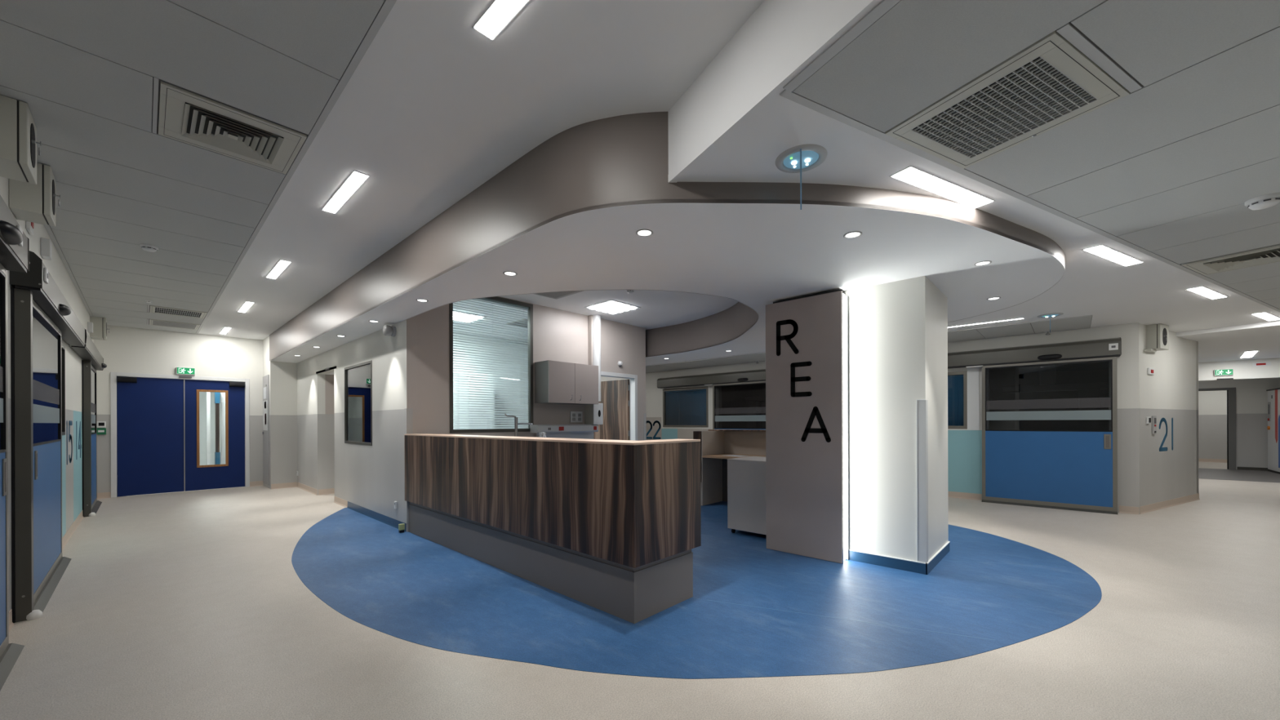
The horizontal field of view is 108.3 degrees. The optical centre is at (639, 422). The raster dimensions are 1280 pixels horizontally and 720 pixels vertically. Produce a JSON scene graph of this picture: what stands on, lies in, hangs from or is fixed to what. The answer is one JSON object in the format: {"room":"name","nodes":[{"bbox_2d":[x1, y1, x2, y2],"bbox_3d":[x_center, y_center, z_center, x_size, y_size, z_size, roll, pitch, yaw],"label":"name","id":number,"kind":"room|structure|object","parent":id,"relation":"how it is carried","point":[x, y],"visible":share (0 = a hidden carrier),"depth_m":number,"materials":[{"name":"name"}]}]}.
{"room":"hospital interior","nodes":[
{"label":"hospital interior","id":0,"kind":"room"},
{"bbox_2d":[0,176,93,611],"bbox_3d":[-3.986,-0.206,2.839,14.900,3.000,0.120,0,0,43],"label":"wall","id":1,"kind":"structure","parent":0,"point":[72,473],"depth_m":5.07,"materials":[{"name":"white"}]},
{"bbox_2d":[0,195,29,690],"bbox_3d":[-2.404,0.071,1.565,3.254,2.434,0.175,0,0,43],"label":"sliding door","id":2,"kind":"structure","parent":1,"relation":"in","point":[14,243],"depth_m":2.55,"materials":[{"name":"grey metal"}]},
{"bbox_2d":[0,94,41,184],"bbox_3d":[-3.409,-1.532,2.516,0.310,0.328,0.200,0,0,43],"label":"loudspeaker","id":3,"kind":"object","parent":1,"relation":"attached to","point":[18,129],"visible":1,"depth_m":2.44,"materials":[{"name":"grey plastic"}]},
{"bbox_2d":[25,221,33,235],"bbox_3d":[-4.503,-1.474,3.418,0.160,0.140,0.024,0,0,43],"label":"fire alarm","id":4,"kind":"object","parent":1,"relation":"attached to","point":[29,225],"visible":0.52,"depth_m":3.39,"materials":[{"name":"white plastic"}]},
{"bbox_2d":[8,162,60,226],"bbox_3d":[-4.034,-1.530,3.100,0.260,0.328,0.200,0,0,43],"label":"loudspeaker","id":5,"kind":"object","parent":1,"relation":"attached to","point":[28,202],"visible":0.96,"depth_m":3.03,"materials":[{"name":"grey plastic"}]},
{"bbox_2d":[8,510,84,631],"bbox_3d":[-3.891,1.244,2.847,14.780,0.100,0.014,0,0,43],"label":"baseboard","id":6,"kind":"structure","parent":1,"relation":"attached to","point":[68,534],"depth_m":5.15,"materials":[{"name":"beige"}]},
{"bbox_2d":[40,237,52,259],"bbox_3d":[-5.011,-1.458,3.910,0.165,0.150,0.050,0,0,43],"label":"junction box","id":7,"kind":"object","parent":1,"relation":"attached to","point":[46,243],"visible":1,"depth_m":3.86,"materials":[{"name":"white plastic"}]},
{"bbox_2d":[9,250,85,623],"bbox_3d":[-5.152,0.081,4.131,3.274,2.434,0.175,0,0,43],"label":"sliding door","id":8,"kind":"structure","parent":1,"relation":"in","point":[41,315],"depth_m":3.32,"materials":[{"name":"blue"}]},
{"bbox_2d":[61,343,65,435],"bbox_3d":[-5.832,-0.332,4.627,0.800,0.935,0.050,0,0,43],"label":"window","id":9,"kind":"structure","parent":1,"relation":"in","point":[63,348],"depth_m":4.89,"materials":[{"name":"black"}]},
{"bbox_2d":[66,420,72,464],"bbox_3d":[-6.511,0.228,5.283,0.545,0.490,0.003,0,0,43],"label":"room number","id":10,"kind":"object","parent":1,"relation":"attached to","point":[70,423],"visible":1,"depth_m":5.28,"materials":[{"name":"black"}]},
{"bbox_2d":[75,421,81,458],"bbox_3d":[-7.318,0.231,6.037,0.635,0.489,0.003,0,0,43],"label":"room number","id":11,"kind":"object","parent":1,"relation":"attached to","point":[80,445],"visible":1,"depth_m":6.08,"materials":[{"name":"blue"}]},
{"bbox_2d":[68,332,106,516],"bbox_3d":[-7.633,0.090,6.448,3.364,2.434,0.175,0,0,43],"label":"sliding door","id":12,"kind":"structure","parent":1,"relation":"in","point":[92,361],"depth_m":6.41,"materials":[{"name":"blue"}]},
{"bbox_2d":[89,315,109,340],"bbox_3d":[-8.741,-1.513,7.495,0.300,0.328,0.200,0,0,43],"label":"loudspeaker","id":13,"kind":"object","parent":1,"relation":"attached to","point":[100,328],"visible":1,"depth_m":7.40,"materials":[{"name":"grey plastic"}]},
{"bbox_2d":[93,324,263,493],"bbox_3d":[-8.581,-0.190,8.775,0.120,3.000,2.485,0,0,43],"label":"wall","id":14,"kind":"structure","parent":0,"point":[125,349],"depth_m":8.61,"materials":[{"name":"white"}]},
{"bbox_2d":[110,372,249,497],"bbox_3d":[-8.574,0.217,8.729,0.150,2.185,1.855,0,0,43],"label":"door","id":15,"kind":"structure","parent":14,"relation":"in","point":[158,415],"depth_m":8.57,"materials":[{"name":"blue"}]},
{"bbox_2d":[97,480,263,498],"bbox_3d":[-8.537,1.260,8.719,0.014,0.100,2.255,0,0,43],"label":"baseboard","id":16,"kind":"structure","parent":14,"relation":"attached to","point":[104,495],"depth_m":8.02,"materials":[{"name":"beige"}]},
{"bbox_2d":[176,366,195,375],"bbox_3d":[-8.536,-0.961,8.700,0.050,0.135,0.251,0,0,43],"label":"exit sign","id":17,"kind":"object","parent":14,"relation":"attached to","point":[180,371],"visible":1,"depth_m":8.68,"materials":[{"name":"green plastic"}]},
{"bbox_2d":[0,0,396,333],"bbox_3d":[-3.523,-1.702,3.364,14.648,0.009,1.286,0,0,43],"label":"ceiling","id":18,"kind":"structure","parent":0,"point":[85,71],"depth_m":2.51,"materials":[{"name":"grey"}]},
{"bbox_2d":[139,244,158,252],"bbox_3d":[-4.725,-1.671,4.456,0.124,0.046,0.124,0,0,43],"label":"smoke detector","id":19,"kind":"object","parent":18,"relation":"attached to","point":[148,247],"visible":1,"depth_m":4.43,"materials":[{"name":"white plastic"}]},
{"bbox_2d":[152,76,159,133],"bbox_3d":[-2.627,-1.704,2.508,0.634,0.006,0.017,0,0,43],"label":"trim","id":20,"kind":"structure","parent":18,"relation":"attached to","point":[156,80],"depth_m":2.48,"materials":[{"name":"grey paint"}]},
{"bbox_2d":[149,319,199,329],"bbox_3d":[-8.027,-1.683,7.986,0.600,0.011,0.605,0,0,43],"label":"ceiling vent","id":21,"kind":"object","parent":18,"relation":"in","point":[152,322],"visible":1,"depth_m":7.95,"materials":[{"name":"grey metal"}]},
{"bbox_2d":[149,305,207,319],"bbox_3d":[-7.091,-1.685,7.112,0.600,0.013,0.605,0,0,43],"label":"ceiling vent","id":22,"kind":"object","parent":18,"relation":"in","point":[155,309],"visible":1,"depth_m":7.11,"materials":[{"name":"grey metal"}]},
{"bbox_2d":[158,80,306,173],"bbox_3d":[-2.410,-1.698,2.740,0.600,0.020,0.605,0,0,43],"label":"ceiling vent","id":23,"kind":"object","parent":18,"relation":"in","point":[187,117],"visible":1,"depth_m":2.70,"materials":[{"name":"grey metal"}]},
{"bbox_2d":[199,391,220,465],"bbox_3d":[-12.010,-0.028,12.413,0.100,2.700,2.350,0,0,43],"label":"wall","id":24,"kind":"structure","parent":0,"point":[202,395],"depth_m":12.57,"materials":[{"name":"white"}]},
{"bbox_2d":[206,391,226,465],"bbox_3d":[-9.860,0.239,10.796,0.050,2.150,0.360,0,0,43],"label":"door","id":25,"kind":"structure","parent":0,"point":[208,393],"depth_m":10.82,"materials":[{"name":"white"}]},
{"bbox_2d":[262,336,271,488],"bbox_3d":[-7.462,-0.194,9.301,0.797,3.000,0.060,0,0,43],"label":"wall","id":26,"kind":"structure","parent":0,"point":[266,362],"depth_m":9.16,"materials":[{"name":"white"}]},
{"bbox_2d":[262,374,269,485],"bbox_3d":[-7.528,0.156,9.300,0.620,2.180,0.030,0,0,43],"label":"panel","id":27,"kind":"object","parent":26,"relation":"attached to","point":[265,433],"visible":1,"depth_m":9.26,"materials":[{"name":"grey plastic"}]},
{"bbox_2d":[270,360,297,484],"bbox_3d":[-7.050,-0.195,9.198,0.060,3.000,0.470,0,0,43],"label":"wall","id":28,"kind":"structure","parent":0,"point":[283,375],"depth_m":9.15,"materials":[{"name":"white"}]},
{"bbox_2d":[271,482,297,488],"bbox_3d":[-7.036,1.255,9.154,0.014,0.100,0.410,0,0,43],"label":"baseboard","id":29,"kind":"structure","parent":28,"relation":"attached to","point":[288,485],"depth_m":9.15,"materials":[{"name":"beige"}]},
{"bbox_2d":[324,374,334,488],"bbox_3d":[-5.467,0.199,8.555,0.050,2.200,0.600,0,0,43],"label":"wall","id":30,"kind":"structure","parent":0,"point":[329,379],"depth_m":8.37,"materials":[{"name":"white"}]},
{"bbox_2d":[318,488,334,495],"bbox_3d":[-5.488,1.249,8.482,0.014,0.100,0.680,0,0,43],"label":"baseboard","id":31,"kind":"structure","parent":30,"relation":"attached to","point":[331,491],"depth_m":8.32,"materials":[{"name":"beige"}]},
{"bbox_2d":[297,319,417,531],"bbox_3d":[-4.782,0.049,7.421,5.720,2.495,0.120,0,0,43],"label":"wall","id":32,"kind":"structure","parent":0,"point":[371,477],"depth_m":6.56,"materials":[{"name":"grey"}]},
{"bbox_2d":[297,482,405,531],"bbox_3d":[-4.827,1.247,7.375,5.650,0.100,0.014,0,0,43],"label":"baseboard","id":33,"kind":"structure","parent":32,"relation":"attached to","point":[391,522],"depth_m":6.53,"materials":[{"name":"blue"}]},
{"bbox_2d":[344,360,372,445],"bbox_3d":[-4.055,-0.258,6.699,1.250,1.155,0.070,0,0,43],"label":"window","id":34,"kind":"structure","parent":32,"relation":"in","point":[358,390],"depth_m":6.70,"materials":[{"name":"grey"}]},
{"bbox_2d":[382,324,396,336],"bbox_3d":[-3.055,-1.114,5.641,0.132,0.132,0.118,0,0,43],"label":"security camera","id":35,"kind":"object","parent":32,"relation":"attached to","point":[388,331],"visible":1,"depth_m":5.60,"materials":[{"name":"grey plastic"}]},
{"bbox_2d":[404,408,413,524],"bbox_3d":[-2.730,0.515,5.465,0.064,1.350,0.069,0,0,43],"label":"guard","id":36,"kind":"object","parent":32,"relation":"attached to","point":[408,412],"visible":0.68,"depth_m":5.43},
{"bbox_2d":[453,372,494,429],"bbox_3d":[-3.128,0.191,8.737,0.600,2.200,0.500,0,0,43],"label":"wall","id":37,"kind":"structure","parent":0,"point":[464,372],"depth_m":8.54,"materials":[{"name":"white"}]},
{"bbox_2d":[198,0,764,342],"bbox_3d":[3.149,-1.781,8.068,18.400,0.100,17.700,0,0,43],"label":"ceiling","id":38,"kind":"structure","parent":0,"point":[434,108],"depth_m":2.61,"materials":[{"name":"white paint"}]},
{"bbox_2d":[237,301,253,312],"bbox_3d":[-5.826,-1.697,6.837,0.841,0.006,0.096,0,0,43],"label":"recessed light","id":39,"kind":"object","parent":38,"relation":"in","point":[246,305],"visible":1,"depth_m":6.83,"materials":[{"name":"grey paint"}]},
{"bbox_2d":[266,259,291,279],"bbox_3d":[-4.053,-1.703,5.182,0.841,0.006,0.096,0,0,43],"label":"recessed light","id":40,"kind":"object","parent":38,"relation":"in","point":[280,267],"visible":1,"depth_m":5.14,"materials":[{"name":"grey paint"}]},
{"bbox_2d":[321,170,369,213],"bbox_3d":[-2.219,-1.710,3.469,0.841,0.006,0.096,0,0,43],"label":"recessed light","id":41,"kind":"object","parent":38,"relation":"in","point":[356,179],"visible":1,"depth_m":3.42,"materials":[{"name":"grey paint"}]},
{"bbox_2d":[453,311,486,322],"bbox_3d":[-2.916,-1.700,7.506,0.600,0.020,0.600,0,0,43],"label":"recessed light","id":42,"kind":"object","parent":38,"relation":"in","point":[475,317],"visible":0.47,"depth_m":7.47,"materials":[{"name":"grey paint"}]},
{"bbox_2d":[472,0,529,40],"bbox_3d":[-0.388,-1.716,1.759,0.841,0.006,0.096,0,0,43],"label":"recessed light","id":43,"kind":"object","parent":38,"relation":"in","point":[500,13],"visible":1,"depth_m":1.96,"materials":[{"name":"grey paint"}]},
{"bbox_2d":[506,319,528,328],"bbox_3d":[-1.909,-1.708,8.071,0.620,0.011,0.620,0,0,43],"label":"ceiling vent","id":44,"kind":"object","parent":38,"relation":"in","point":[521,319],"visible":0.23,"depth_m":8.00,"materials":[{"name":"grey metal"}]},
{"bbox_2d":[534,290,583,299],"bbox_3d":[-1.152,-1.711,5.996,0.600,0.011,0.620,0,0,43],"label":"ceiling vent","id":45,"kind":"object","parent":38,"relation":"in","point":[559,295],"visible":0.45,"depth_m":6.17,"materials":[{"name":"grey metal"}]},
{"bbox_2d":[583,299,640,314],"bbox_3d":[-0.412,-1.709,6.920,0.600,0.020,0.600,0,0,43],"label":"recessed light","id":46,"kind":"object","parent":38,"relation":"in","point":[612,307],"visible":1,"depth_m":6.86,"materials":[{"name":"white plastic"}]},
{"bbox_2d":[453,332,528,427],"bbox_3d":[-3.426,-0.208,8.932,0.100,3.000,3.940,0,0,43],"label":"wall","id":47,"kind":"structure","parent":0,"point":[454,332],"depth_m":9.48,"materials":[{"name":"white"}]},
{"bbox_2d":[402,296,645,532],"bbox_3d":[-1.357,-0.215,6.986,0.120,3.000,4.160,0,0,43],"label":"wall","id":48,"kind":"structure","parent":0,"point":[558,335],"depth_m":6.82,"materials":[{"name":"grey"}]},
{"bbox_2d":[448,296,533,433],"bbox_3d":[-1.989,-0.783,6.267,0.070,1.840,1.230,0,0,43],"label":"window","id":49,"kind":"structure","parent":48,"relation":"in","point":[529,307],"depth_m":6.27,"materials":[{"name":"grey"}]},
{"bbox_2d":[529,424,598,439],"bbox_3d":[-1.116,0.285,7.002,0.204,0.498,1.140,0,0,43],"label":"cable trunking","id":50,"kind":"object","parent":48,"relation":"attached to","point":[561,431],"visible":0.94,"depth_m":6.97,"materials":[{"name":"white plastic"}]},
{"bbox_2d":[534,360,598,404],"bbox_3d":[-1.072,-0.573,6.921,0.384,0.593,0.926,0,0,43],"label":"upper cabinet","id":51,"kind":"object","parent":48,"relation":"attached to","point":[556,382],"visible":1,"depth_m":6.71,"materials":[{"name":"grey"}]},
{"bbox_2d":[569,411,582,422],"bbox_3d":[-0.998,-0.083,7.269,0.017,0.172,0.240,0,0,43],"label":"switch panel","id":52,"kind":"object","parent":48,"relation":"attached to","point":[575,416],"visible":1,"depth_m":7.26,"materials":[{"name":"white plastic"}]},
{"bbox_2d":[584,403,603,424],"bbox_3d":[-0.737,-0.132,7.392,0.223,0.340,0.200,0,0,43],"label":"soap dispenser","id":53,"kind":"object","parent":48,"relation":"attached to","point":[593,414],"visible":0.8,"depth_m":7.32,"materials":[{"name":"grey plastic"}]},
{"bbox_2d":[587,315,600,401],"bbox_3d":[-0.719,-1.028,7.473,0.150,1.380,0.177,0,0,43],"label":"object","id":54,"kind":"structure","parent":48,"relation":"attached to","point":[593,321],"depth_m":7.42,"materials":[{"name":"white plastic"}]},
{"bbox_2d":[592,371,637,440],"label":"door","id":55,"kind":"structure","parent":48,"relation":"in","point":[619,398],"depth_m":8.42,"materials":[{"name":"brown wood"}]},
{"bbox_2d":[600,376,630,439],"bbox_3d":[-2.420,-0.211,10.757,6.580,3.000,0.100,0,0,43],"label":"wall","id":56,"kind":"structure","parent":0,"point":[602,378],"depth_m":8.96,"materials":[{"name":"white paint"}]},
{"bbox_2d":[0,462,1279,719],"bbox_3d":[5.169,1.310,11.391,27.000,0.103,25.300,0,0,43],"label":"floor","id":57,"kind":"structure","parent":0,"point":[190,605],"depth_m":2.89,"materials":[{"name":"beige laminate"}]},
{"bbox_2d":[214,391,220,464],"bbox_3d":[-9.808,0.289,10.741,0.200,2.050,0.080,0,0,43],"label":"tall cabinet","id":58,"kind":"object","parent":57,"relation":"on","point":[217,395],"visible":0.67,"depth_m":10.68,"materials":[{"name":"blue"}]},
{"bbox_2d":[404,433,701,623],"bbox_3d":[-1.091,0.707,4.455,3.710,1.150,0.880,0,0,43],"label":"reception desk","id":59,"kind":"object","parent":57,"relation":"on","point":[613,527],"depth_m":3.34,"materials":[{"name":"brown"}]},
{"bbox_2d":[693,429,765,506],"bbox_3d":[1.993,0.693,6.556,2.540,1.155,0.700,0,0,43],"label":"reception desk","id":60,"kind":"object","parent":57,"relation":"on","point":[716,445],"visible":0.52,"depth_m":7.24,"materials":[{"name":"beige wood"}]},
{"bbox_2d":[727,456,766,534],"bbox_3d":[1.469,0.848,5.291,0.724,0.850,0.589,0,0,43],"label":"drawer pedestal","id":61,"kind":"object","parent":57,"relation":"on","point":[746,476],"visible":0.48,"depth_m":5.16,"materials":[{"name":"grey paint"}]},
{"bbox_2d":[1266,387,1279,474],"bbox_3d":[15.465,0.208,10.871,0.716,2.030,1.260,0,0,43],"label":"tall cabinet","id":62,"kind":"object","parent":57,"relation":"on","point":[1273,394],"visible":1,"depth_m":11.18,"materials":[{"name":"white plastic"}]},
{"bbox_3d":[-1.780,0.834,5.941,0.675,0.900,1.490,0,0,43],"label":"sink","id":63,"kind":"object","parent":57,"relation":"on","visible":0},
{"bbox_2d":[504,413,532,436],"bbox_3d":[-1.602,0.135,6.120,0.368,0.494,0.052,0,0,-27],"label":"tap","id":64,"kind":"object","parent":63,"relation":"on","point":[516,424],"visible":0.69,"depth_m":6.08,"materials":[{"name":"silver metal"}]},
{"bbox_2d":[269,111,1065,365],"bbox_3d":[-1.474,-1.461,7.540,12.360,0.507,5.693,0,0,43],"label":"ceiling","id":65,"kind":"structure","parent":0,"point":[566,215],"depth_m":3.35,"materials":[{"name":"white paint"}]},
{"bbox_2d":[635,228,653,236],"bbox_3d":[0.029,-1.212,2.966,0.112,0.006,0.112,0,0,43],"label":"recessed light","id":66,"kind":"object","parent":65,"relation":"in","point":[643,233],"visible":1,"depth_m":2.96,"materials":[{"name":"grey plastic"}]},
{"bbox_2d":[843,231,862,238],"bbox_3d":[1.382,-1.217,3.008,0.112,0.006,0.112,0,0,43],"label":"recessed light","id":67,"kind":"object","parent":65,"relation":"in","point":[852,234],"visible":1,"depth_m":3.00,"materials":[{"name":"grey plastic"}]},
{"bbox_2d":[667,0,881,182],"bbox_3d":[1.051,-1.527,0.893,0.040,0.394,3.805,0,0,-28],"label":"ceiling beam","id":68,"kind":"structure","parent":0,"point":[780,38],"depth_m":1.96,"materials":[{"name":"white paint"}]},
{"bbox_2d":[645,315,1092,373],"bbox_3d":[1.673,-1.330,10.309,12.000,0.009,1.100,0,0,43],"label":"ceiling","id":69,"kind":"structure","parent":0,"point":[1081,322],"depth_m":6.99,"materials":[{"name":"grey paint"}]},
{"bbox_2d":[645,322,1139,514],"bbox_3d":[2.199,-0.033,10.658,12.665,2.610,0.120,0,0,43],"label":"wall","id":70,"kind":"structure","parent":0,"point":[964,446],"depth_m":7.32,"materials":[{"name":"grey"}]},
{"bbox_2d":[646,420,661,439],"bbox_3d":[0.326,0.204,12.323,0.601,0.489,0.003,0,0,43],"label":"room number","id":71,"kind":"object","parent":70,"relation":"attached to","point":[647,421],"visible":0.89,"depth_m":12.27,"materials":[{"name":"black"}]},
{"bbox_2d":[662,386,708,427],"bbox_3d":[1.133,-0.364,11.602,1.420,0.980,0.060,0,0,43],"label":"window","id":72,"kind":"structure","parent":70,"relation":"in","point":[681,408],"depth_m":11.60,"materials":[{"name":"blue glass"}]},
{"bbox_2d":[657,368,765,429],"bbox_3d":[1.672,0.057,10.918,3.244,2.434,0.220,0,0,43],"label":"sliding door","id":73,"kind":"structure","parent":70,"relation":"in","point":[739,397],"depth_m":10.44,"materials":[{"name":"grey metal"}]},
{"bbox_2d":[947,367,979,430],"bbox_3d":[4.953,-0.377,8.030,1.520,1.020,0.066,0,0,43],"label":"window","id":74,"kind":"structure","parent":70,"relation":"in","point":[957,384],"depth_m":7.63,"materials":[{"name":"blue glass"}]},
{"bbox_2d":[947,337,1121,514],"bbox_3d":[5.399,0.044,7.437,3.244,2.434,0.220,0,0,43],"label":"sliding door","id":75,"kind":"structure","parent":70,"relation":"in","point":[1050,411],"depth_m":6.80,"materials":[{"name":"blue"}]},
{"bbox_2d":[947,491,1138,514],"bbox_3d":[2.155,1.222,10.611,12.660,0.100,0.014,0,0,43],"label":"baseboard","id":76,"kind":"structure","parent":70,"relation":"attached to","point":[1122,509],"depth_m":7.52,"materials":[{"name":"beige"}]},
{"bbox_2d":[843,275,948,560],"bbox_3d":[2.450,0.024,4.451,0.705,2.495,0.950,0,0,43],"label":"wall pillar","id":77,"kind":"structure","parent":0,"point":[898,330],"depth_m":4.09,"materials":[{"name":"white paint"}]},
{"bbox_2d":[765,289,848,563],"bbox_3d":[1.598,0.035,4.470,0.744,2.471,0.182,0,0,43],"label":"sign panel","id":78,"kind":"object","parent":77,"relation":"attached to","point":[806,337],"visible":1,"depth_m":4.36,"materials":[{"name":"grey"}]},
{"bbox_2d":[848,541,950,574],"bbox_3d":[2.484,1.222,4.413,0.640,0.095,0.966,0,0,43],"label":"baseboard","id":79,"kind":"structure","parent":77,"relation":"attached to","point":[911,566],"depth_m":4.06,"materials":[{"name":"blue"}]},
{"bbox_2d":[916,399,928,563],"bbox_3d":[2.381,0.492,3.903,0.070,1.366,0.068,0,0,43],"label":"guard","id":80,"kind":"object","parent":77,"relation":"attached to","point":[922,404],"visible":1,"depth_m":3.88,"materials":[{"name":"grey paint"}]},
{"bbox_2d":[645,93,1279,366],"bbox_3d":[4.771,-1.367,7.606,21.402,0.040,16.162,0,0,43],"label":"ceiling","id":81,"kind":"structure","parent":0,"point":[1153,291],"depth_m":3.19,"materials":[{"name":"white paint"}]},
{"bbox_2d":[775,143,827,209],"bbox_3d":[0.814,-1.231,2.342,0.250,0.203,0.254,0,0,19],"label":"emergency light","id":82,"kind":"object","parent":81,"relation":"attached to","point":[800,158],"visible":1,"depth_m":2.31,"materials":[{"name":"grey paint"}]},
{"bbox_2d":[889,165,995,208],"bbox_3d":[1.747,-1.333,2.651,0.826,0.006,0.116,0,0,-28],"label":"recessed light","id":83,"kind":"object","parent":81,"relation":"in","point":[912,175],"visible":1,"depth_m":2.62,"materials":[{"name":"grey paint"}]},
{"bbox_2d":[947,317,1023,328],"bbox_3d":[4.509,-1.343,6.416,1.256,0.006,0.051,0,0,43],"label":"recessed light","id":84,"kind":"object","parent":81,"relation":"in","point":[1022,317],"visible":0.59,"depth_m":6.25,"materials":[{"name":"grey paint"}]},
{"bbox_2d":[1037,312,1063,332],"bbox_3d":[5.160,-1.247,5.823,0.250,0.203,0.254,0,0,42],"label":"emergency light","id":85,"kind":"object","parent":81,"relation":"attached to","point":[1053,314],"visible":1,"depth_m":5.77,"materials":[{"name":"grey paint"}]},
{"bbox_2d":[1082,244,1143,266],"bbox_3d":[3.830,-1.341,3.739,0.826,0.006,0.116,0,0,-28],"label":"recessed light","id":86,"kind":"object","parent":81,"relation":"in","point":[1101,251],"visible":1,"depth_m":3.71,"materials":[{"name":"grey paint"}]},
{"bbox_2d":[1185,286,1227,299],"bbox_3d":[5.930,-1.348,4.837,0.826,0.006,0.116,0,0,-28],"label":"recessed light","id":87,"kind":"object","parent":81,"relation":"in","point":[1206,292],"visible":1,"depth_m":4.81,"materials":[{"name":"grey paint"}]},
{"bbox_2d":[1251,311,1279,320],"bbox_3d":[8.057,-1.355,5.948,0.826,0.006,0.116,0,0,-28],"label":"recessed light","id":88,"kind":"object","parent":81,"relation":"in","point":[1266,316],"visible":1,"depth_m":5.91,"materials":[{"name":"grey paint"}]},
{"bbox_2d":[779,0,1279,312],"bbox_3d":[7.768,-1.352,4.115,14.879,0.009,2.695,0,0,-28],"label":"ceiling","id":89,"kind":"structure","parent":0,"point":[1166,171],"depth_m":1.93,"materials":[{"name":"grey"}]},
{"bbox_2d":[884,30,1129,168],"bbox_3d":[1.550,-1.326,1.995,0.640,0.013,0.620,0,0,-28],"label":"ceiling vent","id":90,"kind":"object","parent":89,"relation":"in","point":[1049,84],"visible":1,"depth_m":1.93,"materials":[{"name":"grey metal"}]},
{"bbox_2d":[1181,244,1279,275],"bbox_3d":[4.995,-1.333,3.797,0.600,0.020,0.600,0,0,-28],"label":"ceiling vent","id":91,"kind":"object","parent":89,"relation":"in","point":[1271,254],"visible":1,"depth_m":3.82,"materials":[{"name":"grey metal"}]},
{"bbox_2d":[1244,192,1279,209],"bbox_3d":[3.721,-1.308,2.759,0.143,0.053,0.143,0,0,43],"label":"smoke detector","id":92,"kind":"object","parent":89,"relation":"attached to","point":[1266,201],"visible":1,"depth_m":2.73,"materials":[{"name":"white plastic"}]},
{"bbox_2d":[1138,323,1199,506],"bbox_3d":[7.902,-0.053,6.961,2.485,2.610,0.120,0,0,-28],"label":"wall","id":93,"kind":"structure","parent":0,"point":[1171,392],"depth_m":6.86,"materials":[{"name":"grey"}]},
{"bbox_2d":[1151,415,1156,434],"bbox_3d":[7.287,0.040,6.557,0.110,0.260,0.024,0,0,-28],"label":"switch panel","id":94,"kind":"object","parent":93,"relation":"attached to","point":[1153,417],"visible":1,"depth_m":6.54,"materials":[{"name":"grey plastic"}]},
{"bbox_2d":[1146,323,1168,351],"bbox_3d":[7.250,-1.184,6.459,0.330,0.338,0.170,0,0,-28],"label":"loudspeaker","id":95,"kind":"object","parent":93,"relation":"attached to","point":[1157,335],"visible":0.96,"depth_m":6.40,"materials":[{"name":"grey plastic"}]},
{"bbox_2d":[1159,417,1173,451],"bbox_3d":[7.736,0.178,6.805,0.570,0.489,0.003,0,0,-28],"label":"room number","id":96,"kind":"object","parent":93,"relation":"attached to","point":[1161,448],"visible":1,"depth_m":6.78,"materials":[{"name":"blue plastic"}]},
{"bbox_2d":[1139,493,1199,514],"bbox_3d":[7.935,1.202,6.901,2.480,0.100,0.014,0,0,-28],"label":"baseboard","id":97,"kind":"structure","parent":93,"relation":"attached to","point":[1163,504],"depth_m":6.83,"materials":[{"name":"beige"}]},
{"bbox_2d":[1195,341,1199,493],"bbox_3d":[8.686,-0.055,8.036,0.100,2.610,1.300,0,0,-28],"label":"wall","id":98,"kind":"structure","parent":0,"point":[1197,344],"depth_m":7.46,"materials":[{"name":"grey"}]},
{"bbox_2d":[1198,390,1226,459],"bbox_3d":[16.648,-0.053,14.896,8.000,2.550,0.100,0,0,43],"label":"wall","id":99,"kind":"structure","parent":0,"point":[1212,405],"depth_m":14.09,"materials":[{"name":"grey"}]},
{"bbox_2d":[1198,458,1226,462],"bbox_3d":[17.344,1.169,14.172,6.000,0.100,0.014,0,0,43],"label":"baseboard","id":100,"kind":"structure","parent":99,"relation":"attached to","point":[1218,460],"depth_m":14.09,"materials":[{"name":"beige"}]},
{"bbox_2d":[1176,320,1279,362],"bbox_3d":[13.716,-1.347,9.783,11.700,0.058,14.971,0,0,43],"label":"ceiling","id":101,"kind":"structure","parent":0,"point":[1227,343],"depth_m":7.42,"materials":[{"name":"white paint"}]},
{"bbox_2d":[1240,351,1257,358],"bbox_3d":[11.788,-1.308,8.964,1.316,0.006,0.156,0,0,-40],"label":"recessed light","id":102,"kind":"object","parent":101,"relation":"in","point":[1251,353],"visible":1,"depth_m":8.95,"materials":[{"name":"grey paint"}]},
{"bbox_2d":[1198,377,1279,469],"bbox_3d":[15.777,-0.050,11.619,8.000,2.550,0.120,0,0,43],"label":"wall","id":103,"kind":"structure","parent":0,"point":[1251,394],"depth_m":11.77,"materials":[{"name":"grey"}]},
{"bbox_2d":[1198,387,1235,469],"bbox_3d":[14.890,0.168,12.441,1.380,2.120,0.170,0,0,43],"label":"door frame","id":104,"kind":"structure","parent":103,"relation":"in","point":[1232,391],"depth_m":11.96,"materials":[{"name":"grey metal"}]},
{"bbox_2d":[1237,466,1269,471],"bbox_3d":[15.553,1.186,11.741,0.500,0.080,0.014,0,0,43],"label":"baseboard","id":105,"kind":"structure","parent":103,"relation":"attached to","point":[1238,468],"depth_m":11.75,"materials":[{"name":"grey"}]},
{"bbox_2d":[1198,357,1279,381],"bbox_3d":[13.271,-0.071,9.376,7.200,2.610,0.120,0,0,43],"label":"wall","id":106,"kind":"structure","parent":0,"point":[1242,369],"depth_m":9.79,"materials":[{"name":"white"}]},
{"bbox_2d":[1213,368,1233,376],"bbox_3d":[12.536,-1.069,9.940,0.256,0.135,0.050,0,0,43],"label":"exit sign","id":107,"kind":"object","parent":106,"relation":"attached to","point":[1222,371],"visible":1,"depth_m":9.92,"materials":[{"name":"green plastic"}]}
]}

